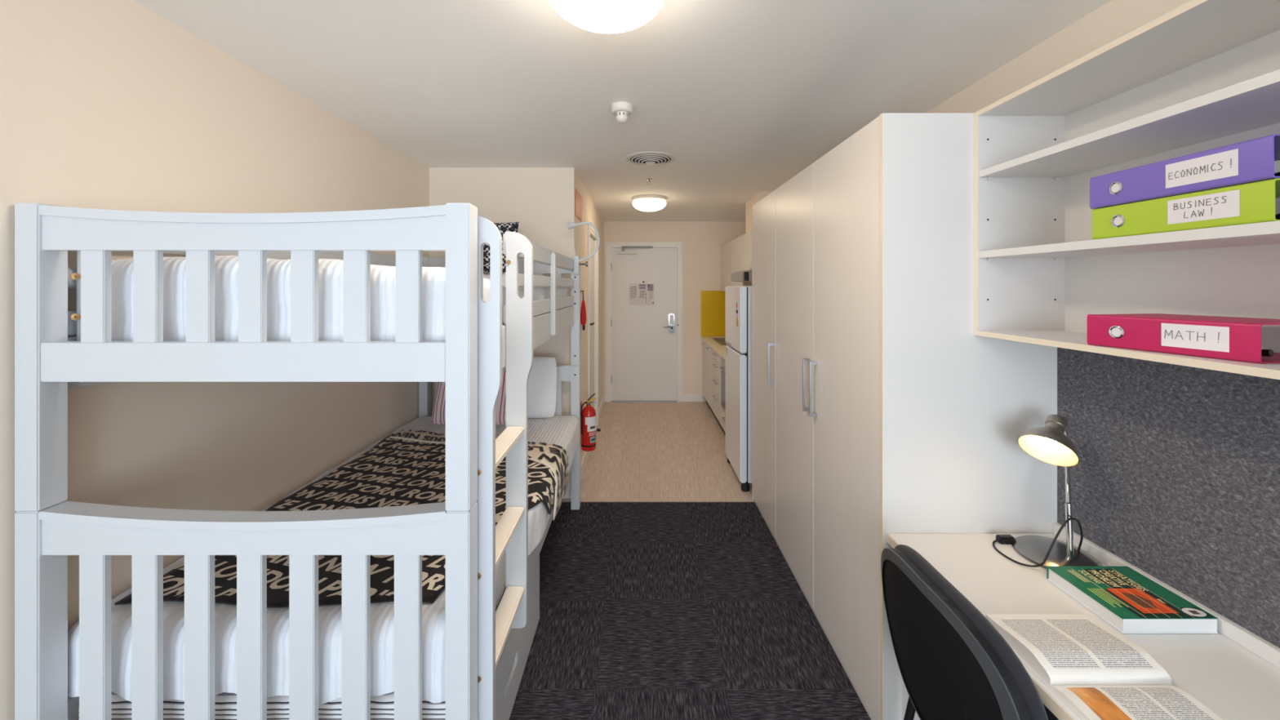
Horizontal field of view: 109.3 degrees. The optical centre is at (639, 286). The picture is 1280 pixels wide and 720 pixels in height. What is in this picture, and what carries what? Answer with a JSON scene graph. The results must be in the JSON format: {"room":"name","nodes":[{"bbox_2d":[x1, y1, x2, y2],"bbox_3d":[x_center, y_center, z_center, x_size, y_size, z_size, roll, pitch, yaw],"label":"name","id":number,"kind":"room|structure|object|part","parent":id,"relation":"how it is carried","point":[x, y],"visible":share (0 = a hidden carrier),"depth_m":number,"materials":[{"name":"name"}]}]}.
{"room":"studio apartment","nodes":[
{"label":"studio apartment","id":0,"kind":"room"},
{"bbox_2d":[0,0,429,719],"bbox_3d":[-1.575,0.340,0.175,0.100,2.400,6.450,0,0,0],"label":"wall","id":1,"kind":"structure","parent":0,"point":[107,104],"depth_m":1.46,"materials":[{"name":"paint"}]},
{"bbox_2d":[429,167,576,498],"bbox_3d":[-1.000,0.340,3.344,1.051,2.400,0.112,0,0,0],"label":"wall","id":2,"kind":"structure","parent":0,"point":[542,200],"depth_m":3.30,"materials":[{"name":"paint"}]},
{"bbox_2d":[576,172,604,463],"bbox_3d":[-0.524,0.340,4.730,0.100,2.400,2.660,0,0,0],"label":"wall","id":3,"kind":"structure","parent":0,"point":[590,213],"depth_m":4.08,"materials":[{"name":"paint"}]},
{"bbox_2d":[575,188,582,221],"bbox_3d":[-0.471,-0.624,3.530,0.007,0.197,0.340,0,0,0],"label":"wall sign","id":4,"kind":"object","parent":3,"relation":"attached to","point":[578,197],"visible":1,"depth_m":3.49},
{"bbox_2d":[580,289,586,330],"bbox_3d":[-0.452,0.194,3.683,0.048,0.332,0.074,0,0,0],"label":"pouch","id":5,"kind":"object","parent":3,"relation":"hanging from","point":[583,313],"visible":1,"depth_m":3.66,"materials":[{"name":"red fabric"}]},
{"bbox_2d":[580,451,588,481],"bbox_3d":[-0.468,1.490,3.725,0.012,0.100,0.850,0,0,0],"label":"baseboard","id":6,"kind":"structure","parent":3,"relation":"attached to","point":[585,456],"depth_m":3.80,"materials":[{"name":"paint"}]},
{"bbox_2d":[580,393,596,451],"bbox_3d":[-0.408,1.089,3.660,0.131,0.452,0.119,0,0,0],"label":"fire extinguisher","id":7,"kind":"object","parent":3,"relation":"attached to","point":[588,415],"visible":1,"depth_m":3.61,"materials":[{"name":"red metal"}]},
{"bbox_2d":[587,223,598,454],"bbox_3d":[-0.504,0.477,4.620,0.140,2.125,0.930,0,0,0],"label":"door","id":8,"kind":"structure","parent":3,"relation":"in","point":[593,262],"depth_m":4.85,"materials":[{"name":"paint"}]},
{"bbox_3d":[-0.518,0.500,4.620,0.112,2.080,0.840,0,0,0],"label":"frame","id":9,"kind":"part","parent":8,"relation":"part of","materials":[{"name":"paint"}]},
{"bbox_2d":[598,394,604,421],"bbox_3d":[-0.468,1.490,5.575,0.012,0.100,0.970,0,0,0],"label":"baseboard","id":10,"kind":"structure","parent":3,"relation":"attached to","point":[602,402],"depth_m":5.53,"materials":[{"name":"paint"}]},
{"bbox_2d":[133,0,1111,221],"bbox_3d":[-0.052,-0.910,1.555,3.145,0.100,9.210,0,0,0],"label":"ceiling","id":11,"kind":"structure","parent":0,"point":[744,96],"depth_m":1.80,"materials":[{"name":"paint"}]},
{"bbox_2d":[548,0,664,33],"bbox_3d":[-0.091,-0.796,1.240,0.332,0.128,0.332,0,0,0],"label":"ceiling lamp","id":12,"kind":"object","parent":11,"relation":"attached to","point":[603,16],"visible":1,"depth_m":1.24,"materials":[{"name":"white glass"}]},
{"bbox_2d":[611,101,632,123],"bbox_3d":[-0.083,-0.820,2.170,0.103,0.080,0.103,0,0,0],"label":"smoke detector","id":13,"kind":"object","parent":11,"relation":"attached to","point":[621,110],"visible":1,"depth_m":2.14,"materials":[{"name":"white plastic"}]},
{"bbox_2d":[632,195,666,211],"bbox_3d":[0.097,-0.796,4.440,0.332,0.128,0.332,0,0,0],"label":"ceiling lamp","id":14,"kind":"object","parent":11,"relation":"attached to","point":[642,202],"visible":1,"depth_m":4.32,"materials":[{"name":"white glass"}]},
{"bbox_2d":[626,151,675,165],"bbox_3d":[0.075,-0.845,3.070,0.331,0.031,0.331,0,0,0],"label":"ceiling vent","id":15,"kind":"object","parent":11,"relation":"in","point":[642,158],"visible":1,"depth_m":3.03,"materials":[{"name":"white plastic"}]},
{"bbox_2d":[604,221,745,401],"bbox_3d":[0.423,0.340,6.110,1.994,2.400,0.100,0,0,0],"label":"wall","id":16,"kind":"structure","parent":0,"point":[702,242],"depth_m":6.06,"materials":[{"name":"paint"}]},
{"bbox_2d":[605,242,682,402],"bbox_3d":[0.065,0.477,6.073,1.020,2.125,0.174,0,0,0],"label":"door","id":17,"kind":"structure","parent":16,"relation":"in","point":[644,343],"depth_m":6.07,"materials":[{"name":"paint"}]},
{"bbox_3d":[-0.028,-0.494,6.015,0.415,0.068,0.030,0,0,0],"label":"closer arm","id":18,"kind":"part","parent":17,"relation":"part of","materials":[{"name":"grey metal"}]},
{"bbox_2d":[629,283,646,305],"bbox_3d":[-0.020,0.110,6.068,0.230,0.290,0.003,0,0,0],"label":"notice sheet","id":19,"kind":"object","parent":17,"relation":"attached to","point":[637,291],"visible":1,"depth_m":6.07,"materials":[{"name":"paper"}]},
{"bbox_2d":[646,283,654,305],"bbox_3d":[0.149,0.110,6.068,0.102,0.290,0.003,0,0,0],"label":"notice sheet","id":20,"kind":"object","parent":17,"relation":"attached to","point":[650,286],"visible":1,"depth_m":6.07,"materials":[{"name":"paper"}]},
{"bbox_2d":[647,284,653,290],"bbox_3d":[0.147,0.072,6.067,0.075,0.195,0.001,0,0,0],"label":"print","id":21,"kind":"object","parent":20,"relation":"attached to","point":[650,286],"depth_m":6.07,"materials":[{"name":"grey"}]},
{"bbox_3d":[0.429,0.496,6.055,0.078,0.257,0.030,0,0,0],"label":"lock plate","id":22,"kind":"part","parent":17,"relation":"part of","materials":[{"name":"silver metal"}]},
{"bbox_2d":[682,394,702,401],"bbox_3d":[0.713,1.490,6.054,0.275,0.100,0.012,0,0,0],"label":"baseboard","id":23,"kind":"structure","parent":16,"relation":"attached to","point":[686,397],"depth_m":6.05,"materials":[{"name":"paint"}]},
{"bbox_2d":[701,290,725,336],"bbox_3d":[1.114,0.364,6.056,0.588,0.605,0.008,0,0,0],"label":"backsplash","id":24,"kind":"structure","parent":16,"relation":"attached to","point":[713,302],"depth_m":6.05,"materials":[{"name":"yellow glass"}]},
{"bbox_2d":[509,400,871,719],"bbox_3d":[-0.052,1.579,1.555,3.145,0.083,9.210,0,0,0],"label":"floor","id":25,"kind":"structure","parent":0,"point":[649,611],"depth_m":2.22,"materials":[{"name":"carpet"}]},
{"bbox_2d":[14,203,580,719],"bbox_3d":[-0.938,0.667,2.144,1.155,1.739,2.089,0,0,0],"label":"bunk bed","id":26,"kind":"object","parent":25,"relation":"on","point":[49,362],"visible":0.94,"depth_m":1.11,"materials":[{"name":"white paint"}]},
{"bbox_3d":[-1.486,0.667,1.130,0.059,1.739,0.060,0,0,0],"label":"post","id":27,"kind":"part","parent":26,"relation":"part of","materials":[{"name":"white paint"}]},
{"bbox_3d":[-1.495,-0.021,2.140,0.022,0.053,1.960,0,0,0],"label":"guard rail","id":28,"kind":"part","parent":26,"relation":"part of","materials":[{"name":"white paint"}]},
{"bbox_3d":[-0.964,-0.142,1.123,0.985,0.109,0.039,0,0,0],"label":"curved rail","id":29,"kind":"part","parent":26,"relation":"part of","materials":[{"name":"white paint"}]},
{"bbox_3d":[-0.964,0.602,1.130,0.985,0.109,0.054,0,0,0],"label":"curved rail","id":30,"kind":"part","parent":26,"relation":"part of","materials":[{"name":"white paint"}]},
{"bbox_3d":[-0.964,0.185,1.123,0.985,0.095,0.038,0,0,0],"label":"rail","id":31,"kind":"part","parent":26,"relation":"part of","materials":[{"name":"white paint"}]},
{"bbox_2d":[78,579,506,719],"bbox_3d":[-0.977,1.117,2.141,1.005,0.082,1.919,0,0,0],"label":"mattress","id":32,"kind":"object","parent":26,"relation":"on","point":[382,707],"visible":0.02,"depth_m":1.18,"materials":[{"name":"white fabric"}]},
{"bbox_2d":[67,415,579,704],"bbox_3d":[-0.961,0.976,2.137,1.118,0.213,1.960,0,0,0],"label":"quilt","id":33,"kind":"object","parent":32,"relation":"on","point":[563,431],"visible":0.31,"depth_m":1.17,"materials":[{"name":"white fabric"}]},
{"bbox_2d":[114,429,568,608],"bbox_3d":[-0.910,0.951,1.958,1.070,0.221,1.464,0,0,0],"label":"throw blanket","id":34,"kind":"object","parent":33,"relation":"on","point":[406,467],"visible":0.42,"depth_m":1.88,"materials":[{"name":"black fabric"}]},
{"bbox_2d":[431,365,506,424],"bbox_3d":[-1.020,0.665,2.860,0.520,0.366,0.211,0,0,0],"label":"pillow","id":35,"kind":"object","parent":33,"relation":"on","point":[438,416],"visible":0.23,"depth_m":2.78,"materials":[{"name":"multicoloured fabric"}]},
{"bbox_2d":[528,356,556,417],"bbox_3d":[-0.900,0.670,3.014,0.700,0.396,0.122,0,0,0],"label":"pillow","id":36,"kind":"object","parent":33,"relation":"on","point":[542,380],"visible":0.31,"depth_m":2.98,"materials":[{"name":"white fabric"}]},
{"bbox_3d":[-1.495,-0.145,2.140,0.022,0.080,1.960,0,0,0],"label":"guard rail","id":37,"kind":"part","parent":26,"relation":"part of","materials":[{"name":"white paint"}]},
{"bbox_3d":[-1.486,0.667,3.150,0.059,1.739,0.060,0,0,0],"label":"post","id":38,"kind":"part","parent":26,"relation":"part of","materials":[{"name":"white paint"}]},
{"bbox_3d":[-0.441,0.667,1.130,0.059,1.739,0.060,0,0,0],"label":"post","id":39,"kind":"part","parent":26,"relation":"part of","materials":[{"name":"white paint"}]},
{"bbox_3d":[-0.964,-0.142,3.152,0.985,0.109,0.043,0,0,0],"label":"curved rail","id":40,"kind":"part","parent":26,"relation":"part of","materials":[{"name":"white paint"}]},
{"bbox_3d":[-0.459,-0.145,2.340,0.022,0.080,1.560,0,0,0],"label":"guard rail","id":41,"kind":"part","parent":26,"relation":"part of","materials":[{"name":"white paint"}]},
{"bbox_3d":[-0.459,-0.021,2.340,0.022,0.053,1.560,0,0,0],"label":"guard rail","id":42,"kind":"part","parent":26,"relation":"part of","materials":[{"name":"white paint"}]},
{"bbox_3d":[-0.964,0.602,3.160,0.985,0.109,0.058,0,0,0],"label":"curved rail","id":43,"kind":"part","parent":26,"relation":"part of","materials":[{"name":"white paint"}]},
{"bbox_3d":[-0.441,0.667,3.150,0.059,1.739,0.060,0,0,0],"label":"post","id":44,"kind":"part","parent":26,"relation":"part of","materials":[{"name":"white paint"}]},
{"bbox_2d":[567,221,599,274],"bbox_3d":[-0.380,-0.260,3.094,0.220,0.361,0.052,0,0,0],"label":"reading lamp","id":45,"kind":"object","parent":26,"relation":"attached to","point":[571,225],"visible":1,"depth_m":3.09,"materials":[{"name":"plastic"}]},
{"bbox_3d":[-0.977,0.192,2.139,1.003,0.033,1.923,0,0,0],"label":"mattress","id":46,"kind":"object","parent":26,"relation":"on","visible":0},
{"bbox_2d":[111,255,567,341],"bbox_3d":[-0.969,0.045,2.116,0.987,0.258,1.902,0,0,0],"label":"quilt","id":47,"kind":"object","parent":46,"relation":"on","point":[331,271],"visible":0.31,"depth_m":1.18,"materials":[{"name":"white fabric"}]},
{"bbox_2d":[483,222,519,272],"bbox_3d":[-0.985,-0.245,2.870,0.440,0.328,0.112,0,0,0],"label":"cushion","id":48,"kind":"object","parent":47,"relation":"on","point":[503,228],"visible":0.15,"depth_m":2.83,"materials":[{"name":"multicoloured fabric"}]},
{"bbox_2d":[493,555,539,719],"bbox_3d":[-0.830,1.386,1.655,0.741,0.302,0.870,0,0,0],"label":"drawer","id":49,"kind":"object","parent":25,"relation":"on","point":[512,664],"visible":0.1,"depth_m":1.68,"materials":[{"name":"white paint"}]},
{"bbox_2d":[701,340,716,419],"bbox_3d":[1.114,1.123,5.646,0.608,0.835,0.823,0,0,0],"label":"base cabinet","id":50,"kind":"object","parent":25,"relation":"on","point":[707,351],"visible":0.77,"depth_m":5.61,"materials":[{"name":"white laminate"}]},
{"bbox_3d":[0.849,1.070,5.851,0.018,0.730,0.409,0,0,0],"label":"door","id":51,"kind":"part","parent":50,"relation":"part of","materials":[{"name":"white laminate"}]},
{"bbox_3d":[0.849,1.070,5.440,0.018,0.730,0.406,0,0,0],"label":"door","id":52,"kind":"part","parent":50,"relation":"part of","materials":[{"name":"white laminate"}]},
{"bbox_2d":[701,336,726,359],"bbox_3d":[1.119,0.686,5.059,0.599,0.036,1.999,0,0,0],"label":"countertop","id":53,"kind":"structure","parent":50,"relation":"on","point":[720,349],"depth_m":5.16,"materials":[{"name":"beige laminate"}]},
{"bbox_2d":[711,337,727,345],"bbox_3d":[1.132,0.548,5.460,0.428,0.308,0.704,0,0,0],"label":"sink","id":54,"kind":"object","parent":53,"relation":"in","point":[722,341],"visible":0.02,"depth_m":5.74,"materials":[{"name":"metal"}]},
{"bbox_3d":[1.115,0.684,5.460,0.350,0.035,0.660,0,0,0],"label":"bowl","id":55,"kind":"part","parent":54,"relation":"part of","materials":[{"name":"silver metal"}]},
{"bbox_2d":[712,349,725,435],"bbox_3d":[1.114,1.123,4.949,0.608,0.835,0.568,0,0,0],"label":"base cabinet","id":56,"kind":"object","parent":25,"relation":"on","point":[717,409],"visible":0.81,"depth_m":4.91,"materials":[{"name":"white laminate"}]},
{"bbox_3d":[0.849,1.085,4.949,0.018,0.171,0.564,0,0,0],"label":"drawer","id":57,"kind":"part","parent":56,"relation":"part of","materials":[{"name":"white laminate"}]},
{"bbox_3d":[0.849,0.909,4.949,0.018,0.171,0.564,0,0,0],"label":"drawer","id":58,"kind":"part","parent":56,"relation":"part of","materials":[{"name":"white laminate"}]},
{"bbox_3d":[0.849,0.762,4.949,0.018,0.115,0.564,0,0,0],"label":"drawer","id":59,"kind":"part","parent":56,"relation":"part of","materials":[{"name":"white laminate"}]},
{"bbox_3d":[0.849,1.304,4.949,0.018,0.261,0.564,0,0,0],"label":"drawer","id":60,"kind":"part","parent":56,"relation":"part of","materials":[{"name":"white laminate"}]},
{"bbox_2d":[719,356,725,432],"bbox_3d":[1.112,1.123,4.364,0.612,0.835,0.598,0,0,0],"label":"base cabinet","id":61,"kind":"object","parent":25,"relation":"on","point":[722,368],"visible":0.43,"depth_m":4.51,"materials":[{"name":"white laminate"}]},
{"bbox_3d":[0.849,1.340,4.364,0.018,0.190,0.594,0,0,0],"label":"drawer","id":62,"kind":"part","parent":61,"relation":"part of","materials":[{"name":"white laminate"}]},
{"bbox_2d":[725,285,751,492],"bbox_3d":[1.062,0.770,3.701,0.616,1.540,0.607,0,0,0],"label":"fridge","id":63,"kind":"object","parent":25,"relation":"on","point":[738,298],"visible":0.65,"depth_m":3.44,"materials":[{"name":"metal"}]},
{"bbox_3d":[0.781,0.253,3.703,0.050,0.505,0.605,0,0,0],"label":"freezer door","id":64,"kind":"part","parent":63,"relation":"part of","materials":[{"name":"metal"}]},
{"bbox_3d":[0.781,0.998,3.703,0.050,0.960,0.605,0,0,0],"label":"door","id":65,"kind":"part","parent":63,"relation":"part of","materials":[{"name":"metal"}]},
{"bbox_2d":[751,190,777,542],"bbox_3d":[1.100,0.478,3.003,0.638,2.117,0.574,0,0,0],"label":"wardrobe","id":66,"kind":"object","parent":25,"relation":"on","point":[763,212],"visible":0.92,"depth_m":2.98,"materials":[{"name":"white laminate"}]},
{"bbox_3d":[0.798,0.472,2.762,0.034,0.252,0.014,0,0,0],"label":"handle","id":67,"kind":"part","parent":66,"relation":"part of","materials":[{"name":"metal"}]},
{"bbox_2d":[775,112,1057,719],"bbox_3d":[1.100,0.478,2.118,0.638,2.117,1.192,0,0,0],"label":"wardrobe","id":68,"kind":"object","parent":25,"relation":"on","point":[892,416],"visible":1,"depth_m":1.52,"materials":[{"name":"white laminate"}]},
{"bbox_3d":[0.825,0.467,2.421,0.019,2.091,0.586,0,0,0],"label":"door","id":69,"kind":"part","parent":68,"relation":"part of","materials":[{"name":"laminate"}]},
{"bbox_3d":[0.798,0.472,2.172,0.034,0.252,0.014,0,0,0],"label":"handle","id":70,"kind":"part","parent":68,"relation":"part of","materials":[{"name":"metal"}]},
{"bbox_3d":[0.798,0.472,2.088,0.034,0.252,0.014,0,0,0],"label":"handle","id":71,"kind":"part","parent":68,"relation":"part of","materials":[{"name":"metal"}]},
{"bbox_3d":[0.825,0.467,1.835,0.019,2.091,0.580,0,0,0],"label":"door","id":72,"kind":"part","parent":68,"relation":"part of","materials":[{"name":"laminate"}]},
{"bbox_3d":[1.117,0.478,1.532,0.604,2.117,0.018,0,0,0],"label":"panel","id":73,"kind":"part","parent":68,"relation":"part of","materials":[{"name":"white laminate"}]},
{"bbox_2d":[880,544,1058,719],"bbox_3d":[0.977,1.132,1.140,0.550,0.810,0.527,0,0,0],"label":"desk chair","id":74,"kind":"object","parent":25,"relation":"on","point":[953,664],"visible":0.91,"depth_m":1.07,"materials":[{"name":"black plastic"}]},
{"bbox_3d":[0.795,1.327,1.355,0.099,0.419,0.022,0,0,23],"label":"leg","id":75,"kind":"part","parent":74,"relation":"part of","materials":[{"name":"black plastic"}]},
{"bbox_3d":[1.010,1.080,1.140,0.421,0.061,0.471,0,0,0],"label":"seat","id":76,"kind":"part","parent":74,"relation":"part of","materials":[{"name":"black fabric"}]},
{"bbox_2d":[886,522,1279,719],"bbox_3d":[1.118,1.165,0.886,0.578,0.745,1.272,0,0,0],"label":"desk","id":77,"kind":"object","parent":25,"relation":"on","point":[1234,672],"visible":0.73,"depth_m":1.08,"materials":[{"name":"white laminate"}]},
{"bbox_3d":[1.130,1.198,1.511,0.500,0.678,0.022,0,0,0],"label":"panel","id":78,"kind":"part","parent":77,"relation":"part of","materials":[{"name":"white laminate"}]},
{"bbox_2d":[992,413,1102,568],"bbox_3d":[1.245,0.611,1.389,0.263,0.435,0.210,0,0,0],"label":"desk lamp","id":79,"kind":"object","parent":77,"relation":"on","point":[1051,443],"visible":1,"depth_m":1.37,"materials":[{"name":"metal"}]},
{"bbox_2d":[995,534,1015,544],"bbox_3d":[1.181,0.817,1.466,0.050,0.022,0.024,0,0,0],"label":"switch","id":80,"kind":"object","parent":79,"relation":"attached to","point":[1002,539],"depth_m":1.46,"materials":[{"name":"black plastic"}]},
{"bbox_3d":[1.228,0.755,1.374,0.244,0.145,0.140,0,0,16],"label":"cord","id":81,"kind":"part","parent":79,"relation":"part of","materials":[{"name":"black plastic"}]},
{"bbox_3d":[1.224,0.476,1.354,0.128,0.129,0.130,0,0,0],"label":"lamp shade","id":82,"kind":"part","parent":79,"relation":"part of","materials":[{"name":"silver metal"}]},
{"bbox_3d":[1.244,0.456,1.371,0.040,0.039,0.030,0,0,-32],"label":"bulb","id":83,"kind":"part","parent":79,"relation":"part of","materials":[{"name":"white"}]},
{"bbox_2d":[985,613,1222,719],"bbox_3d":[0.970,0.809,0.925,0.265,0.037,0.396,0,0,0],"label":"open book","id":84,"kind":"object","parent":77,"relation":"on","point":[1098,673],"visible":0.98,"depth_m":0.95,"materials":[{"name":"paper"}]},
{"bbox_2d":[1046,566,1217,633],"bbox_3d":[1.264,0.809,1.183,0.228,0.037,0.201,0,0,0],"label":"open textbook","id":85,"kind":"object","parent":77,"relation":"on","point":[1127,600],"visible":1,"depth_m":1.15,"materials":[{"name":"paper"}]},
{"bbox_2d":[926,0,1191,112],"bbox_3d":[1.470,0.340,1.555,0.100,2.400,9.210,0,0,0],"label":"wall","id":86,"kind":"structure","parent":0,"point":[1115,19],"depth_m":1.52,"materials":[{"name":"paint"}]},
{"bbox_2d":[720,234,751,291],"bbox_3d":[1.236,-0.236,5.405,0.365,0.603,1.307,0,0,0],"label":"upper cabinet","id":87,"kind":"object","parent":86,"relation":"attached to","point":[731,252],"visible":0.34,"depth_m":5.33,"materials":[{"name":"white laminate"}]},
{"bbox_3d":[1.093,-0.236,5.731,0.017,0.603,0.653,0,0,0],"label":"door","id":88,"kind":"part","parent":87,"relation":"part of","materials":[{"name":"white laminate"}]},
{"bbox_3d":[1.093,-0.236,5.077,0.017,0.603,0.647,0,0,0],"label":"door","id":89,"kind":"part","parent":87,"relation":"part of","materials":[{"name":"white laminate"}]},
{"bbox_2d":[730,270,751,281],"bbox_3d":[1.182,-0.097,4.441,0.454,0.103,0.602,0,0,0],"label":"microwave oven","id":90,"kind":"object","parent":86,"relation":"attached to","point":[746,275],"visible":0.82,"depth_m":4.25,"materials":[{"name":"metal"}]},
{"bbox_2d":[742,230,751,271],"bbox_3d":[1.236,-0.340,4.440,0.365,0.396,0.616,0,0,0],"label":"upper cabinet","id":91,"kind":"object","parent":86,"relation":"attached to","point":[747,237],"visible":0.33,"depth_m":4.56,"materials":[{"name":"white laminate"}]},
{"bbox_2d":[745,191,771,233],"bbox_3d":[1.260,-0.700,4.415,0.320,0.320,0.570,0,0,0],"label":"trim","id":92,"kind":"structure","parent":91,"relation":"on","point":[760,195],"depth_m":4.49,"materials":[{"name":"paint"}]},
{"bbox_2d":[973,0,1279,379],"bbox_3d":[1.270,-0.208,0.911,0.298,0.744,1.222,0,0,0],"label":"wall shelf unit","id":93,"kind":"object","parent":86,"relation":"attached to","point":[1201,75],"visible":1,"depth_m":1.22,"materials":[{"name":"white laminate"}]},
{"bbox_3d":[1.270,-0.210,1.514,0.297,0.739,0.016,0,0,0],"label":"panel","id":94,"kind":"part","parent":93,"relation":"part of","materials":[{"name":"white laminate"}]},
{"bbox_2d":[1087,313,1279,364],"bbox_3d":[1.262,0.110,1.023,0.228,0.076,0.287,0,0,-10],"label":"ring binder","id":95,"kind":"object","parent":93,"relation":"on","point":[1227,338],"visible":1,"depth_m":0.97,"materials":[{"name":"pink plastic"}]},
{"bbox_3d":[1.240,0.135,0.912,0.014,0.020,0.040,0,0,-10],"label":"lever","id":96,"kind":"part","parent":95,"relation":"part of","materials":[{"name":"black metal"}]},
{"bbox_2d":[1092,178,1279,239],"bbox_3d":[1.244,-0.153,0.970,0.238,0.076,0.324,0,0,0],"label":"ring binder","id":97,"kind":"object","parent":93,"relation":"on","point":[1253,202],"visible":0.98,"depth_m":0.93,"materials":[{"name":"green plastic"}]},
{"bbox_2d":[1089,133,1279,208],"bbox_3d":[1.241,-0.232,0.972,0.240,0.078,0.327,0,0,0],"label":"ring binder","id":98,"kind":"object","parent":97,"relation":"on","point":[1251,161],"visible":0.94,"depth_m":0.93,"materials":[{"name":"purple plastic"}]},
{"bbox_3d":[1.196,-0.205,0.852,0.014,0.020,0.044,0,0,0],"label":"lever","id":99,"kind":"part","parent":98,"relation":"part of","materials":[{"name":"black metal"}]},
{"bbox_3d":[1.198,-0.129,0.852,0.014,0.020,0.044,0,0,0],"label":"lever","id":100,"kind":"part","parent":97,"relation":"part of","materials":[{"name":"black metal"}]},
{"bbox_2d":[1057,346,1279,648],"bbox_3d":[1.409,0.478,0.886,0.019,0.627,1.272,0,0,0],"label":"pinboard","id":101,"kind":"object","parent":86,"relation":"attached to","point":[1175,476],"visible":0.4,"depth_m":1.17,"materials":[{"name":"grey fabric"}]}
]}

